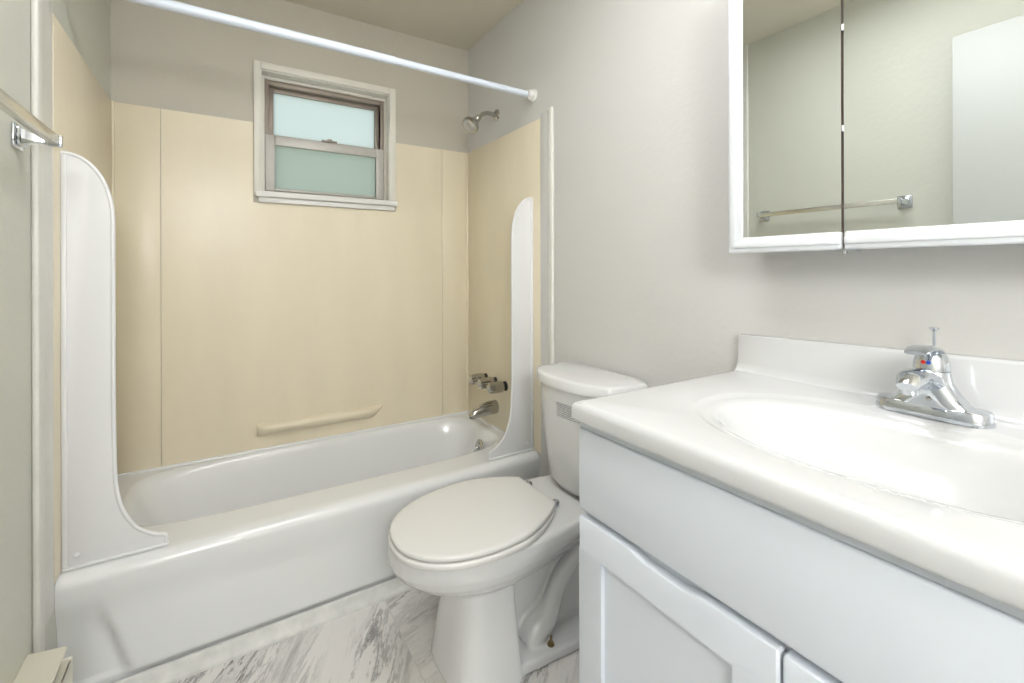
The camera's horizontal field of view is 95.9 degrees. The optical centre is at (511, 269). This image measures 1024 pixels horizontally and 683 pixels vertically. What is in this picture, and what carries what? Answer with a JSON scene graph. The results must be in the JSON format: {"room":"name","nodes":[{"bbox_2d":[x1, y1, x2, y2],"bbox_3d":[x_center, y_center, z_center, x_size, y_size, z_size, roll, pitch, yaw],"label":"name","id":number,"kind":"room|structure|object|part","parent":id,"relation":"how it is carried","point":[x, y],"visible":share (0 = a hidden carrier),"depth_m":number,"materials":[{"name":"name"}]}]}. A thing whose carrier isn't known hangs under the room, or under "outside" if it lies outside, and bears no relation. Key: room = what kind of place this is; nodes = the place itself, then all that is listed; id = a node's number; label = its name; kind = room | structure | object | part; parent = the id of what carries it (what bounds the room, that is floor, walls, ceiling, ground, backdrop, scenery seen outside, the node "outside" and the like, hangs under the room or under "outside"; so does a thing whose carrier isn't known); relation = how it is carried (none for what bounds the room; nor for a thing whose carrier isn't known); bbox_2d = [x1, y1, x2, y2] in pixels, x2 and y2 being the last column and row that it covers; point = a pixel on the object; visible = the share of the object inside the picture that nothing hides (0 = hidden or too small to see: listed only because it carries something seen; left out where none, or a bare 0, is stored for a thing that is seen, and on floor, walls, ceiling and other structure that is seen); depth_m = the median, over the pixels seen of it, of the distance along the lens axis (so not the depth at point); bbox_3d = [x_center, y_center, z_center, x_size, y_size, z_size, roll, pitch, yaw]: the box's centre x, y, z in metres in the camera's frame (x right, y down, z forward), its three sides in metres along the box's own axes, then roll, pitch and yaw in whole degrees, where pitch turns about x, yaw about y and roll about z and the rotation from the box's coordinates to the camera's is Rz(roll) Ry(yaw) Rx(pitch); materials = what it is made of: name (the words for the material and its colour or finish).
{"room":"bathroom","nodes":[
{"label":"bathroom","id":0,"kind":"room"},
{"bbox_2d":[0,0,109,682],"bbox_3d":[-0.582,-0.033,0.144,0.100,2.366,4.001,0,0,-32],"label":"wall","id":1,"kind":"structure","parent":0,"point":[86,23],"depth_m":0.97,"materials":[{"name":"paint"}]},
{"bbox_2d":[0,88,62,151],"bbox_3d":[-0.846,-0.277,0.730,0.072,0.052,0.642,0,0,-32],"label":"towel bar","id":2,"kind":"object","parent":1,"relation":"attached to","point":[21,138],"visible":1,"depth_m":0.91,"materials":[{"name":"white metal"}]},
{"bbox_3d":[-1.002,-0.277,0.980,0.072,0.052,0.052,0,0,-32],"label":"post","id":3,"kind":"part","parent":2,"relation":"part of","materials":[{"name":"silver metal"}]},
{"bbox_2d":[31,0,53,653],"bbox_3d":[-1.110,-0.031,1.099,0.013,2.365,0.144,0,0,-32],"label":"trim","id":4,"kind":"structure","parent":1,"relation":"attached to","point":[41,10],"depth_m":1.06,"materials":[{"name":"paint"}]},
{"bbox_2d":[13,646,72,682],"bbox_3d":[-0.842,0.985,0.735,0.078,0.331,0.700,0,0,-32],"label":"baseboard heater","id":5,"kind":"object","parent":1,"relation":"attached to","point":[49,666],"visible":1,"depth_m":0.98,"materials":[{"name":"beige metal"}]},
{"bbox_2d":[126,0,536,101],"bbox_3d":[-0.549,-0.765,1.621,1.520,0.065,0.054,0,0,-32],"label":"shower rod","id":6,"kind":"object","parent":1,"relation":"attached to","point":[170,5],"visible":1,"depth_m":1.54,"materials":[{"name":"white metal"}]},
{"bbox_2d":[110,0,467,465],"bbox_3d":[-0.921,-0.032,2.220,1.520,2.366,0.120,0,0,-32],"label":"wall","id":7,"kind":"structure","parent":0,"point":[160,58],"depth_m":2.02,"materials":[{"name":"paint"}]},
{"bbox_2d":[52,13,540,583],"bbox_3d":[-0.699,0.072,1.865,1.519,1.435,0.717,0,0,-32],"label":"tub surround","id":8,"kind":"object","parent":7,"relation":"attached to","point":[269,324],"depth_m":1.98,"materials":[{"name":"beige plastic"}]},
{"bbox_3d":[-1.342,0.073,1.464,0.005,1.434,0.716,0,0,-32],"label":"panel","id":9,"kind":"part","parent":8,"relation":"part of","materials":[{"name":"beige plastic"}]},
{"bbox_3d":[-1.086,0.238,1.272,0.226,1.104,0.020,0,0,-32],"label":"splash guard","id":10,"kind":"part","parent":8,"relation":"part of","materials":[{"name":"white plastic"}]},
{"bbox_3d":[-1.465,0.074,1.806,0.148,1.434,0.006,0,0,-32],"label":"corner panel","id":11,"kind":"part","parent":8,"relation":"part of","materials":[{"name":"beige plastic"}]},
{"bbox_3d":[-0.889,0.072,2.166,1.207,1.434,0.004,0,0,-32],"label":"panel","id":12,"kind":"part","parent":8,"relation":"part of","materials":[{"name":"beige plastic"}]},
{"bbox_3d":[-0.311,0.070,2.525,0.151,1.434,0.006,0,0,-32],"label":"corner panel","id":13,"kind":"part","parent":8,"relation":"part of","materials":[{"name":"beige plastic"}]},
{"bbox_2d":[469,373,487,384],"bbox_3d":[-0.175,0.557,2.361,0.097,0.052,0.052,0,0,-32],"label":"tap","id":14,"kind":"object","parent":8,"relation":"attached to","point":[473,379],"visible":0.77,"depth_m":2.34,"materials":[{"name":"silver metal"}]},
{"bbox_2d":[469,400,498,418],"bbox_3d":[-0.143,0.686,2.263,0.149,0.078,0.068,0,0,-32],"label":"tub spout","id":15,"kind":"object","parent":8,"relation":"attached to","point":[489,407],"visible":1,"depth_m":2.25,"materials":[{"name":"silver metal"}]},
{"bbox_2d":[477,377,497,388],"bbox_3d":[-0.123,0.557,2.279,0.097,0.052,0.052,0,0,-32],"label":"tap","id":16,"kind":"object","parent":8,"relation":"attached to","point":[482,383],"visible":0.84,"depth_m":2.26,"materials":[{"name":"silver metal"}]},
{"bbox_2d":[487,381,507,393],"bbox_3d":[-0.073,0.559,2.198,0.097,0.052,0.052,0,0,-32],"label":"tap","id":17,"kind":"object","parent":8,"relation":"attached to","point":[499,386],"visible":1,"depth_m":2.18,"materials":[{"name":"silver metal"}]},
{"bbox_3d":[-0.059,0.070,2.269,0.005,1.434,0.706,0,0,-32],"label":"panel","id":18,"kind":"part","parent":8,"relation":"part of","materials":[{"name":"beige plastic"}]},
{"bbox_3d":[-0.006,0.235,1.966,0.226,1.104,0.020,0,0,-32],"label":"splash guard","id":19,"kind":"part","parent":8,"relation":"part of","materials":[{"name":"white plastic"}]},
{"bbox_2d":[253,60,397,210],"bbox_3d":[-0.883,-0.605,2.223,0.634,0.617,0.152,0,0,-32],"label":"window","id":20,"kind":"structure","parent":7,"relation":"in","point":[322,140],"depth_m":2.22,"materials":[{"name":"paint"}]},
{"bbox_3d":[-0.909,-0.721,2.265,0.472,0.204,0.004,0,0,-32],"label":"pane","id":21,"kind":"part","parent":20,"relation":"part of","materials":[{"name":"clear glass"}]},
{"bbox_3d":[-0.902,-0.606,2.253,0.542,0.515,0.055,0,0,-32],"label":"frame","id":22,"kind":"part","parent":20,"relation":"part of","materials":[{"name":"beige metal"}]},
{"bbox_3d":[-0.909,-0.717,2.265,0.508,0.247,0.018,0,0,-32],"label":"sash","id":23,"kind":"part","parent":20,"relation":"part of","materials":[{"name":"beige metal"}]},
{"bbox_3d":[-0.891,-0.487,2.237,0.538,0.254,0.024,0,0,-32],"label":"sash","id":24,"kind":"part","parent":20,"relation":"part of","materials":[{"name":"metal"}]},
{"bbox_3d":[-0.892,-0.474,2.237,0.468,0.210,0.004,0,0,-32],"label":"pane","id":25,"kind":"part","parent":20,"relation":"part of","materials":[{"name":"clear glass"}]},
{"bbox_3d":[-0.865,-0.321,2.200,0.630,0.050,0.094,0,0,-32],"label":"sill","id":26,"kind":"part","parent":20,"relation":"part of","materials":[{"name":"white paint"}]},
{"bbox_2d":[176,589,578,682],"bbox_3d":[0.108,1.188,0.573,1.720,0.080,4.001,0,0,-32],"label":"floor","id":27,"kind":"structure","parent":0,"point":[389,640],"depth_m":1.38,"materials":[{"name":"stone"}]},
{"bbox_2d":[54,411,538,682],"bbox_3d":[-0.701,0.966,1.871,1.519,0.369,0.700,0,0,-32],"label":"bathtub","id":28,"kind":"object","parent":27,"relation":"on","point":[261,537],"visible":0.65,"depth_m":1.53,"materials":[{"name":"white ceramic"}]},
{"bbox_2d":[113,577,413,682],"bbox_3d":[-0.518,1.128,1.576,1.490,0.044,0.030,0,0,-33],"label":"baseboard","id":29,"kind":"structure","parent":28,"relation":"attached to","point":[187,666],"depth_m":1.42,"materials":[{"name":"white wood"}]},
{"bbox_3d":[-0.160,0.865,2.255,0.018,0.072,0.072,0,0,-32],"label":"overflow plate","id":30,"kind":"part","parent":28,"relation":"part of","materials":[{"name":"silver metal"}]},
{"bbox_2d":[388,361,646,682],"bbox_3d":[-0.002,0.751,1.441,0.764,0.793,0.430,0,0,-32],"label":"toilet","id":31,"kind":"object","parent":27,"relation":"on","point":[500,555],"visible":0.89,"depth_m":1.34,"materials":[{"name":"white ceramic"}]},
{"bbox_3d":[-0.120,0.745,1.377,0.496,0.017,0.398,0,0,-32],"label":"seat","id":32,"kind":"part","parent":31,"relation":"part of","materials":[{"name":"white plastic"}]},
{"bbox_3d":[-0.119,0.725,1.378,0.492,0.018,0.390,0,0,-32],"label":"seat lid","id":33,"kind":"part","parent":31,"relation":"part of","materials":[{"name":"white plastic"}]},
{"bbox_3d":[-0.020,0.951,1.441,0.729,0.393,0.379,0,0,-32],"label":"bowl","id":34,"kind":"part","parent":31,"relation":"part of","materials":[{"name":"white ceramic"}]},
{"bbox_3d":[0.238,0.570,1.591,0.196,0.348,0.420,0,0,-32],"label":"tank","id":35,"kind":"part","parent":31,"relation":"part of","materials":[{"name":"white ceramic"}]},
{"bbox_3d":[0.232,0.375,1.587,0.209,0.042,0.430,0,0,-32],"label":"tank lid","id":36,"kind":"part","parent":31,"relation":"part of","materials":[{"name":"white ceramic"}]},
{"bbox_2d":[579,422,1023,682],"bbox_3d":[0.581,0.721,0.723,0.552,0.851,0.810,0,0,-32],"label":"vanity cabinet","id":37,"kind":"object","parent":27,"relation":"on","point":[686,575],"visible":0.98,"depth_m":0.63,"materials":[{"name":"white paint"}]},
{"bbox_3d":[0.248,0.763,0.761,0.010,0.430,0.268,0,0,-32],"label":"recessed panel","id":38,"kind":"part","parent":37,"relation":"part of","materials":[{"name":"white paint"}]},
{"bbox_3d":[0.245,0.763,0.759,0.020,0.554,0.392,0,0,-32],"label":"door","id":39,"kind":"part","parent":37,"relation":"part of","materials":[{"name":"white paint"}]},
{"bbox_2d":[572,334,1023,610],"bbox_3d":[0.576,0.269,0.717,0.568,0.244,0.821,0,0,-32],"label":"countertop","id":40,"kind":"structure","parent":37,"relation":"on","point":[797,427],"depth_m":0.77,"materials":[{"name":"white stone"}]},
{"bbox_2d":[875,327,996,428],"bbox_3d":[0.722,0.181,0.820,0.159,0.153,0.145,0,0,1],"label":"faucet","id":41,"kind":"object","parent":40,"relation":"on","point":[928,389],"visible":1,"depth_m":0.79,"materials":[{"name":"silver metal"}]},
{"bbox_3d":[0.700,0.195,0.793,0.128,0.059,0.054,0,0,-32],"label":"spout","id":42,"kind":"part","parent":41,"relation":"part of","materials":[{"name":"silver metal"}]},
{"bbox_3d":[0.721,0.154,0.806,0.105,0.048,0.052,0,0,-32],"label":"lever","id":43,"kind":"part","parent":41,"relation":"part of","materials":[{"name":"silver metal"}]},
{"bbox_3d":[0.771,0.181,0.844,0.014,0.153,0.014,0,0,-32],"label":"lift rod","id":44,"kind":"part","parent":41,"relation":"part of","materials":[{"name":"silver metal"}]},
{"bbox_3d":[0.744,0.246,0.820,0.060,0.022,0.162,0,0,-32],"label":"plate","id":45,"kind":"part","parent":41,"relation":"part of","materials":[{"name":"silver metal"}]},
{"bbox_3d":[0.459,0.763,0.415,0.020,0.554,0.412,0,0,-32],"label":"door","id":46,"kind":"part","parent":37,"relation":"part of","materials":[{"name":"white paint"}]},
{"bbox_2d":[284,0,523,50],"bbox_3d":[0.102,-1.258,0.573,1.720,0.080,4.001,0,0,-32],"label":"ceiling","id":47,"kind":"structure","parent":0,"point":[460,24],"depth_m":2.20,"materials":[{"name":"beige paint"}]},
{"bbox_2d":[468,0,1023,476],"bbox_3d":[0.793,-0.036,1.001,0.100,2.366,4.001,0,0,-32],"label":"wall","id":48,"kind":"structure","parent":0,"point":[649,288],"depth_m":1.42,"materials":[{"name":"paint"}]},
{"bbox_2d":[462,109,499,133],"bbox_3d":[-0.147,-0.723,2.232,0.196,0.145,0.086,0,0,-36],"label":"shower","id":49,"kind":"object","parent":48,"relation":"attached to","point":[470,124],"visible":1,"depth_m":2.20,"materials":[{"name":"silver metal"}]},
{"bbox_3d":[-0.126,-0.750,2.259,0.119,0.058,0.022,0,0,-40],"label":"shower arm","id":50,"kind":"part","parent":49,"relation":"part of","materials":[{"name":"silver metal"}]},
{"bbox_2d":[540,110,548,476],"bbox_3d":[0.142,0.241,1.946,0.006,1.814,0.066,0,0,-32],"label":"trim","id":51,"kind":"structure","parent":48,"relation":"attached to","point":[543,116],"depth_m":1.95,"materials":[{"name":"paint"}]},
{"bbox_2d":[548,107,554,474],"bbox_3d":[0.163,0.239,1.904,0.015,1.818,0.028,0,0,-32],"label":"trim","id":52,"kind":"structure","parent":48,"relation":"attached to","point":[551,109],"depth_m":1.89,"materials":[{"name":"paint"}]},
{"bbox_2d":[728,0,1023,253],"bbox_3d":[0.768,-0.373,0.818,0.132,0.682,0.756,0,0,-32],"label":"upper cabinet","id":53,"kind":"object","parent":48,"relation":"attached to","point":[854,125],"visible":1,"depth_m":0.86,"materials":[{"name":"white metal"}]},
{"bbox_3d":[0.532,-0.376,1.094,0.023,0.674,0.038,0,0,-32],"label":"frame rail","id":54,"kind":"part","parent":53,"relation":"part of","materials":[{"name":"white wood"}]},
{"bbox_3d":[0.591,-0.058,1.001,0.023,0.036,0.221,0,0,-32],"label":"frame rail","id":55,"kind":"part","parent":53,"relation":"part of","materials":[{"name":"white wood"}]},
{"bbox_3d":[0.592,-0.376,0.991,0.004,0.606,0.201,0,0,-32],"label":"mirror door","id":56,"kind":"part","parent":53,"relation":"part of","materials":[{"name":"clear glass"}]},
{"bbox_3d":[0.733,-0.377,0.765,0.004,0.606,0.322,0,0,-32],"label":"mirror door","id":57,"kind":"part","parent":53,"relation":"part of","materials":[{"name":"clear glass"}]},
{"bbox_3d":[0.737,-0.058,0.766,0.023,0.036,0.322,0,0,-32],"label":"frame rail","id":58,"kind":"part","parent":53,"relation":"part of","materials":[{"name":"white wood"}]},
{"bbox_2d":[735,334,1023,425],"bbox_3d":[0.804,0.203,0.856,0.036,0.112,0.815,0,0,-32],"label":"backsplash","id":59,"kind":"structure","parent":48,"relation":"attached to","point":[994,385],"depth_m":0.96,"materials":[{"name":"white stone"}]},
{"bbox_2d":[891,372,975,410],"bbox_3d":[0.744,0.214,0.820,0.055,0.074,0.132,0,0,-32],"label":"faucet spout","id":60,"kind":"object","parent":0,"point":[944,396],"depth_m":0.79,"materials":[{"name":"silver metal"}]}
]}

